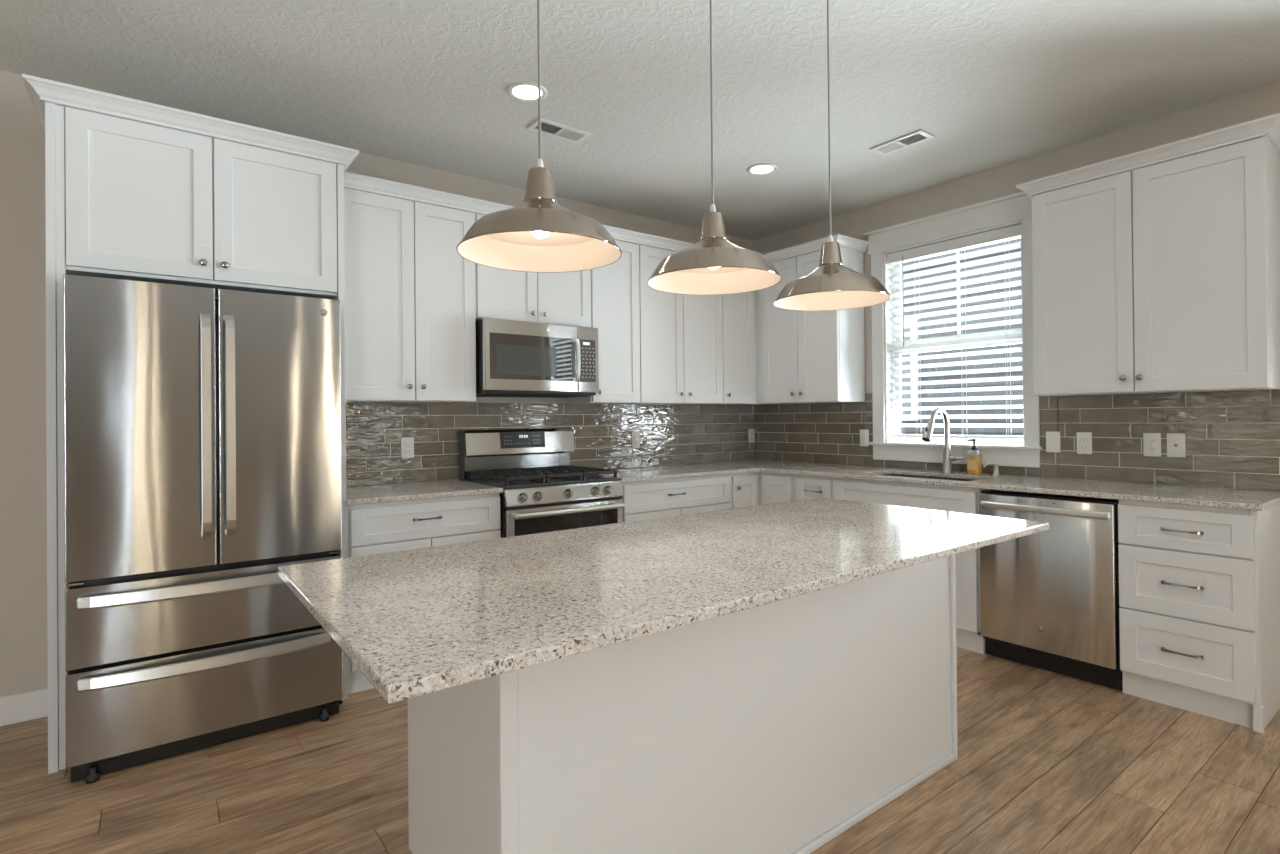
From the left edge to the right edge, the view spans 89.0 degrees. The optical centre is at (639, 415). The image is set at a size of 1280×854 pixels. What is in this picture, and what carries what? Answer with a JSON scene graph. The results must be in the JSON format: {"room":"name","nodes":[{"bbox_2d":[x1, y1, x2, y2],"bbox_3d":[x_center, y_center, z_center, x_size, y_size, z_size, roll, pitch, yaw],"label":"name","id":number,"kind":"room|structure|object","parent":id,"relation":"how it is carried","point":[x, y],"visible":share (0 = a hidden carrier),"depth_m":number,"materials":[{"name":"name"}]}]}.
{"room":"kitchen","nodes":[
{"label":"kitchen","id":0,"kind":"room"},
{"bbox_2d":[0,70,752,696],"bbox_3d":[-2.057,-0.081,3.360,7.800,2.785,0.150,0,0,-37],"label":"wall","id":1,"kind":"structure","parent":0,"point":[23,453],"depth_m":2.82,"materials":[{"name":"beige paint"}]},
{"bbox_2d":[0,688,47,726],"bbox_3d":[-3.762,1.260,1.949,3.065,0.122,0.016,0,0,-37],"label":"baseboard","id":2,"kind":"structure","parent":1,"relation":"attached to","point":[32,705],"depth_m":2.79,"materials":[{"name":"white wood"}]},
{"bbox_2d":[344,188,475,402],"bbox_3d":[-1.325,-0.627,3.594,0.769,1.105,0.346,0,0,-37],"label":"upper cabinet","id":3,"kind":"object","parent":1,"relation":"attached to","point":[410,318],"visible":0.94,"depth_m":3.48,"materials":[{"name":"white wood"}]},
{"bbox_2d":[475,213,590,327],"bbox_3d":[-0.709,-0.870,4.063,0.778,0.627,0.346,0,0,-37],"label":"upper cabinet","id":4,"kind":"object","parent":1,"relation":"attached to","point":[560,298],"visible":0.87,"depth_m":3.93,"materials":[{"name":"white wood"}]},
{"bbox_2d":[476,318,598,397],"bbox_3d":[-0.674,-0.331,4.020,0.760,0.428,0.446,0,0,-37],"label":"microwave","id":5,"kind":"object","parent":4,"relation":"attached to","point":[514,358],"visible":0.98,"depth_m":3.84,"materials":[{"name":"silver metal"}]},
{"bbox_2d":[346,402,754,486],"bbox_3d":[-0.379,0.152,4.525,3.396,0.470,0.013,0,0,-37],"label":"tile backsplash","id":6,"kind":"structure","parent":1,"relation":"attached to","point":[602,433],"depth_m":4.39,"materials":[{"name":"grey tile"}]},
{"bbox_2d":[401,437,413,457],"bbox_3d":[-1.349,0.188,3.778,0.074,0.120,0.008,0,0,-37],"label":"wall outlet","id":7,"kind":"object","parent":6,"relation":"attached to","point":[407,443],"visible":1,"depth_m":3.78,"materials":[{"name":"white plastic"}]},
{"bbox_2d":[405,449,410,453],"bbox_3d":[-1.347,0.208,3.776,0.034,0.029,0.003,0,0,-37],"label":"receptacle","id":8,"kind":"object","parent":7,"relation":"attached to","point":[407,451],"depth_m":3.78,"materials":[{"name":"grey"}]},
{"bbox_2d":[632,432,639,447],"bbox_3d":[-0.030,0.181,4.776,0.074,0.120,0.008,0,0,-37],"label":"wall outlet","id":9,"kind":"object","parent":6,"relation":"attached to","point":[635,435],"visible":1,"depth_m":4.77,"materials":[{"name":"white plastic"}]},
{"bbox_2d":[748,429,754,442],"bbox_3d":[0.947,0.173,5.516,0.074,0.120,0.008,0,0,-37],"label":"wall outlet","id":10,"kind":"object","parent":6,"relation":"attached to","point":[751,432],"visible":1,"depth_m":5.51,"materials":[{"name":"white plastic"}]},
{"bbox_2d":[567,240,639,403],"bbox_3d":[-0.241,-0.633,4.414,0.387,1.105,0.346,0,0,-37],"label":"upper cabinet","id":11,"kind":"object","parent":1,"relation":"attached to","point":[615,301],"visible":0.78,"depth_m":4.32,"materials":[{"name":"white wood"}]},
{"bbox_2d":[629,245,722,404],"bbox_3d":[0.225,-0.636,4.767,0.777,1.105,0.346,0,0,-37],"label":"upper cabinet","id":12,"kind":"object","parent":1,"relation":"attached to","point":[681,335],"visible":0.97,"depth_m":4.62,"materials":[{"name":"white wood"}]},
{"bbox_2d":[700,291,773,404],"bbox_3d":[0.805,-0.640,5.206,0.674,1.105,0.346,0,0,-37],"label":"upper cabinet","id":13,"kind":"object","parent":1,"relation":"attached to","point":[738,309],"visible":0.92,"depth_m":5.01,"materials":[{"name":"white wood"}]},
{"bbox_2d":[0,0,1279,240],"bbox_3d":[0.389,-1.572,0.118,7.800,0.120,8.300,0,0,-37],"label":"ceiling","id":14,"kind":"structure","parent":0,"point":[996,83],"depth_m":2.87,"materials":[{"name":"white paint"}]},
{"bbox_2d":[507,82,547,101],"bbox_3d":[-0.518,-1.486,2.998,0.184,0.006,0.184,0,0,-37],"label":"recessed light","id":15,"kind":"object","parent":14,"relation":"in","point":[518,90],"visible":0.9,"depth_m":2.99,"materials":[{"name":"white plastic"}]},
{"bbox_2d":[456,0,621,272],"bbox_3d":[-0.243,-0.942,1.564,0.390,1.114,0.390,0,0,-37],"label":"pendant lamp","id":16,"kind":"object","parent":14,"relation":"hanging from","point":[538,234],"visible":1,"depth_m":1.57,"materials":[{"name":"silver metal"}]},
{"bbox_2d":[527,118,591,143],"bbox_3d":[-0.419,-1.484,3.402,0.310,0.010,0.140,0,0,-37],"label":"ceiling vent","id":17,"kind":"object","parent":14,"relation":"in","point":[550,128],"visible":0.94,"depth_m":3.40,"materials":[{"name":"white metal"}]},
{"bbox_2d":[647,0,781,294],"bbox_3d":[0.210,-0.945,1.907,0.390,1.114,0.390,0,0,-37],"label":"pendant lamp","id":18,"kind":"object","parent":14,"relation":"hanging from","point":[714,265],"visible":1,"depth_m":1.90,"materials":[{"name":"silver metal"}]},
{"bbox_2d":[747,163,777,174],"bbox_3d":[0.742,-1.494,3.959,0.184,0.006,0.184,0,0,-37],"label":"recessed light","id":19,"kind":"object","parent":14,"relation":"in","point":[762,168],"visible":1,"depth_m":3.95,"materials":[{"name":"white plastic"}]},
{"bbox_2d":[773,0,891,310],"bbox_3d":[0.651,-0.947,2.241,0.390,1.114,0.390,0,0,-37],"label":"pendant lamp","id":20,"kind":"object","parent":14,"relation":"hanging from","point":[831,286],"visible":1,"depth_m":2.22,"materials":[{"name":"silver metal"}]},
{"bbox_2d":[869,129,934,155],"bbox_3d":[1.441,-1.500,3.591,0.140,0.010,0.310,0,0,-37],"label":"ceiling vent","id":21,"kind":"object","parent":14,"relation":"in","point":[916,137],"visible":1,"depth_m":3.58,"materials":[{"name":"white metal"}]},
{"bbox_2d":[0,647,1279,853],"bbox_3d":[0.416,1.323,0.104,7.500,0.100,8.000,0,0,-37],"label":"floor","id":22,"kind":"structure","parent":0,"point":[1048,762],"depth_m":2.24,"materials":[{"name":"brown wood"}]},
{"bbox_2d":[45,102,58,773],"bbox_3d":[-2.349,0.083,2.640,0.028,2.456,0.638,0,0,-37],"label":"end panel","id":23,"kind":"object","parent":22,"relation":"on","point":[50,146],"visible":0.48,"depth_m":2.39,"materials":[{"name":"white wood"}]},
{"bbox_2d":[22,74,358,769],"bbox_3d":[-1.937,0.048,2.919,1.130,2.517,0.692,0,0,-37],"label":"tall cabinet","id":24,"kind":"object","parent":22,"relation":"on","point":[146,191],"visible":0.95,"depth_m":2.62,"materials":[{"name":"white wood"}]},
{"bbox_2d":[63,274,342,783],"bbox_3d":[-1.867,0.405,2.835,0.908,1.803,0.828,0,0,-37],"label":"refrigerator","id":25,"kind":"object","parent":22,"relation":"on","point":[203,456],"visible":0.93,"depth_m":2.50,"materials":[{"name":"silver metal"}]},
{"bbox_2d":[332,164,347,699],"bbox_3d":[-1.553,0.078,3.236,0.028,2.456,0.628,0,0,-37],"label":"end panel","id":26,"kind":"object","parent":22,"relation":"on","point":[340,296],"visible":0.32,"depth_m":2.99,"materials":[{"name":"white wood"}]},
{"bbox_2d":[346,493,500,693],"bbox_3d":[-1.220,0.860,3.467,0.770,0.889,0.646,0,0,-37],"label":"base cabinet","id":27,"kind":"object","parent":22,"relation":"on","point":[385,527],"visible":0.33,"depth_m":3.19,"materials":[{"name":"white wood"}]},
{"bbox_2d":[346,480,502,504],"bbox_3d":[-1.230,0.403,3.479,0.775,0.025,0.648,0,0,-37],"label":"countertop","id":28,"kind":"structure","parent":27,"relation":"on","point":[355,495],"depth_m":3.36,"materials":[{"name":"stone"}]},
{"bbox_2d":[459,428,624,537],"bbox_3d":[-0.574,0.672,3.894,0.762,1.176,0.713,0,0,-37],"label":"gas range","id":29,"kind":"object","parent":22,"relation":"on","point":[542,492],"visible":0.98,"depth_m":3.81,"materials":[{"name":"silver metal"}]},
{"bbox_2d":[499,489,504,537],"bbox_3d":[-0.604,0.828,3.935,0.761,0.865,0.610,0,0,-37],"label":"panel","id":30,"kind":"object","parent":29,"relation":"in","point":[502,495],"depth_m":3.47,"materials":[{"name":"black metal"}]},
{"bbox_2d":[464,475,621,489],"bbox_3d":[-0.600,0.386,3.927,0.761,0.019,0.635,0,0,-37],"label":"cooktop","id":31,"kind":"object","parent":29,"relation":"in","point":[557,483],"depth_m":3.71,"materials":[{"name":"metal"}]},
{"bbox_2d":[622,474,730,521],"bbox_3d":[0.086,0.852,4.456,0.955,0.889,0.646,0,0,-37],"label":"base cabinet","id":32,"kind":"object","parent":22,"relation":"on","point":[651,499],"visible":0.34,"depth_m":4.20,"materials":[{"name":"white wood"}]},
{"bbox_2d":[408,554,957,853],"bbox_3d":[0.255,0.839,2.122,1.827,0.889,0.640,0,0,-37],"label":"kitchen island","id":33,"kind":"object","parent":22,"relation":"on","point":[782,726],"visible":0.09,"depth_m":1.70,"materials":[{"name":"white wood"}]},
{"bbox_2d":[278,497,1048,703],"bbox_3d":[0.233,0.381,1.908,2.152,0.025,0.936,0,0,-37],"label":"island countertop","id":34,"kind":"structure","parent":33,"relation":"on","point":[421,621],"depth_m":1.48,"materials":[{"name":"stone"}]},
{"bbox_2d":[730,471,795,508],"bbox_3d":[0.906,0.846,4.906,0.893,0.889,0.919,0,0,-37],"label":"base cabinet","id":35,"kind":"object","parent":22,"relation":"on","point":[748,488],"visible":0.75,"depth_m":4.58,"materials":[{"name":"white wood"}]},
{"bbox_2d":[599,460,1279,510],"bbox_3d":[1.229,0.380,3.692,1.862,0.025,3.275,0,0,-37],"label":"countertop","id":36,"kind":"structure","parent":35,"relation":"on","point":[1245,499],"depth_m":3.53,"materials":[{"name":"stone"}]},
{"bbox_2d":[885,474,973,480],"bbox_3d":[1.741,0.481,3.964,0.394,0.183,0.714,0,0,-37],"label":"sink","id":37,"kind":"object","parent":36,"relation":"in","point":[929,477],"visible":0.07,"depth_m":4.13,"materials":[{"name":"grey metal"}]},
{"bbox_2d":[922,407,963,472],"bbox_3d":[1.865,0.157,4.000,0.300,0.413,0.144,0,0,-37],"label":"kitchen faucet","id":38,"kind":"object","parent":36,"relation":"on","point":[927,435],"visible":1,"depth_m":4.08,"materials":[{"name":"grey metal"}]},
{"bbox_2d":[967,439,981,474],"bbox_3d":[2.039,0.253,3.973,0.058,0.216,0.076,0,0,-37],"label":"soap bottle","id":39,"kind":"object","parent":36,"relation":"on","point":[974,459],"visible":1,"depth_m":3.95,"materials":[{"name":"orange plastic"}]},
{"bbox_2d":[983,463,1000,475],"bbox_3d":[2.085,0.322,3.872,0.125,0.076,0.046,0,0,-11],"label":"soap dispenser","id":40,"kind":"object","parent":36,"relation":"on","point":[996,467],"visible":1,"depth_m":3.87,"materials":[{"name":"grey metal"}]},
{"bbox_2d":[795,474,833,499],"bbox_3d":[1.377,0.840,4.488,0.646,0.889,0.313,0,0,-37],"label":"drawer","id":41,"kind":"object","parent":22,"relation":"on","point":[806,486],"visible":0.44,"depth_m":4.31,"materials":[{"name":"white wood"}]},
{"bbox_2d":[833,477,989,653],"bbox_3d":[1.750,0.834,3.995,0.646,0.889,0.920,0,0,-37],"label":"base cabinet","id":42,"kind":"object","parent":22,"relation":"on","point":[923,496],"visible":0.06,"depth_m":3.56,"materials":[{"name":"white wood"}]},
{"bbox_2d":[979,490,1122,690],"bbox_3d":[2.199,0.833,3.368,0.653,0.868,0.614,0,0,-37],"label":"dishwasher","id":43,"kind":"object","parent":22,"relation":"on","point":[1049,599],"visible":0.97,"depth_m":3.15,"materials":[{"name":"silver metal"}]},
{"bbox_2d":[1118,500,1255,728],"bbox_3d":[2.544,0.822,2.953,0.638,0.889,0.456,0,0,-37],"label":"base cabinet","id":44,"kind":"object","parent":22,"relation":"on","point":[1187,572],"visible":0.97,"depth_m":2.76,"materials":[{"name":"white wood"}]},
{"bbox_2d":[1250,503,1279,733],"bbox_3d":[2.698,0.820,2.779,0.604,0.889,0.030,0,0,-37],"label":"end panel","id":45,"kind":"object","parent":22,"relation":"on","point":[1266,559],"visible":0.82,"depth_m":2.67,"materials":[{"name":"white wood"}]},
{"bbox_2d":[753,83,1279,490],"bbox_3d":[3.452,-0.138,2.420,0.150,2.785,8.000,0,0,-37],"label":"wall","id":46,"kind":"structure","parent":0,"point":[1001,181],"depth_m":3.90,"materials":[{"name":"beige paint"}]},
{"bbox_2d":[756,247,864,403],"bbox_3d":[1.246,-0.645,4.897,0.346,1.105,0.772,0,0,-37],"label":"upper cabinet","id":47,"kind":"object","parent":46,"relation":"attached to","point":[803,357],"visible":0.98,"depth_m":4.71,"materials":[{"name":"white wood"}]},
{"bbox_2d":[344,172,868,262],"bbox_3d":[0.049,-1.194,3.958,3.406,0.062,0.820,0,0,-37],"label":"crown molding","id":48,"kind":"structure","parent":47,"relation":"attached to","point":[353,181],"depth_m":3.72,"materials":[{"name":"white wood"}]},
{"bbox_2d":[864,191,1041,467],"bbox_3d":[2.034,-0.500,4.251,0.198,1.618,1.165,0,0,-37],"label":"window","id":49,"kind":"structure","parent":46,"relation":"in","point":[1011,208],"depth_m":4.24,"materials":[{"name":"white wood"}]},
{"bbox_2d":[887,224,1022,439],"bbox_3d":[2.031,-0.495,4.243,0.080,1.288,0.879,0,0,-37],"label":"window blind","id":50,"kind":"object","parent":49,"relation":"attached to","point":[1013,232],"visible":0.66,"depth_m":4.20,"materials":[{"name":"white plastic"}]},
{"bbox_2d":[754,390,1279,490],"bbox_3d":[1.956,0.100,4.262,0.013,0.526,3.252,0,0,-37],"label":"tile backsplash","id":51,"kind":"structure","parent":46,"relation":"attached to","point":[1232,438],"depth_m":3.46,"materials":[{"name":"grey tile"}]},
{"bbox_2d":[860,430,868,445],"bbox_3d":[1.616,0.163,4.694,0.010,0.120,0.074,0,0,-37],"label":"wall switch","id":52,"kind":"object","parent":51,"relation":"attached to","point":[864,434],"visible":1,"depth_m":4.69,"materials":[{"name":"white plastic"}]},
{"bbox_2d":[1046,431,1060,452],"bbox_3d":[2.357,0.152,3.715,0.010,0.120,0.074,0,0,-37],"label":"wall switch","id":53,"kind":"object","parent":51,"relation":"attached to","point":[1052,438],"visible":1,"depth_m":3.71,"materials":[{"name":"white plastic"}]},
{"bbox_2d":[1077,432,1091,453],"bbox_3d":[2.451,0.154,3.593,0.008,0.120,0.074,0,0,-37],"label":"wall outlet","id":54,"kind":"object","parent":51,"relation":"attached to","point":[1084,439],"visible":1,"depth_m":3.59,"materials":[{"name":"white plastic"}]},
{"bbox_2d":[1080,437,1087,441],"bbox_3d":[2.449,0.133,3.591,0.003,0.029,0.034,0,0,-37],"label":"receptacle","id":55,"kind":"object","parent":54,"relation":"attached to","point":[1082,439],"depth_m":3.59,"materials":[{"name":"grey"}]},
{"bbox_2d":[1081,444,1087,449],"bbox_3d":[2.449,0.175,3.591,0.003,0.029,0.034,0,0,-37],"label":"receptacle","id":56,"kind":"object","parent":54,"relation":"attached to","point":[1083,446],"depth_m":3.59,"materials":[{"name":"grey plastic"}]},
{"bbox_2d":[1143,433,1160,456],"bbox_3d":[2.635,0.151,3.350,0.008,0.120,0.074,0,0,-37],"label":"wall outlet","id":57,"kind":"object","parent":51,"relation":"attached to","point":[1151,441],"visible":1,"depth_m":3.35,"materials":[{"name":"white plastic"}]},
{"bbox_2d":[1148,438,1155,442],"bbox_3d":[2.632,0.130,3.349,0.003,0.029,0.034,0,0,-37],"label":"receptacle","id":58,"kind":"object","parent":57,"relation":"attached to","point":[1150,440],"depth_m":3.35,"materials":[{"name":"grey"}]},
{"bbox_2d":[1148,446,1155,451],"bbox_3d":[2.633,0.172,3.349,0.003,0.029,0.034,0,0,-37],"label":"receptacle","id":59,"kind":"object","parent":57,"relation":"attached to","point":[1150,448],"depth_m":3.35,"materials":[{"name":"grey plastic"}]},
{"bbox_2d":[1167,433,1185,456],"bbox_3d":[2.691,0.150,3.270,0.016,0.120,0.074,0,0,-37],"label":"wall outlet","id":60,"kind":"object","parent":51,"relation":"attached to","point":[1176,447],"visible":1,"depth_m":3.27,"materials":[{"name":"white plastic"}]},
{"bbox_2d":[1016,113,1279,197],"bbox_3d":[2.498,-1.220,3.228,0.384,0.062,1.032,0,0,-37],"label":"crown molding","id":61,"kind":"structure","parent":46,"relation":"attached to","point":[1268,126],"depth_m":3.03,"materials":[{"name":"white wood"}]},
{"bbox_2d":[1032,136,1279,395],"bbox_3d":[2.509,-0.665,3.229,0.346,1.105,0.923,0,0,-37],"label":"upper cabinet","id":62,"kind":"object","parent":46,"relation":"attached to","point":[1164,277],"visible":0.99,"depth_m":3.06,"materials":[{"name":"white wood"}]},
{"label":"outside","id":63,"kind":"structure","parent":0,"visible":0},
{"bbox_3d":[4.644,1.771,8.316,8.850,0.200,18.000,0,0,-37],"label":"ground","id":64,"kind":"structure","parent":63,"visible":0},
{"bbox_2d":[901,238,1022,435],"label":"window","id":65,"kind":"structure","parent":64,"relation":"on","point":[991,431],"depth_m":9.09,"materials":[{"name":"white plastic"}]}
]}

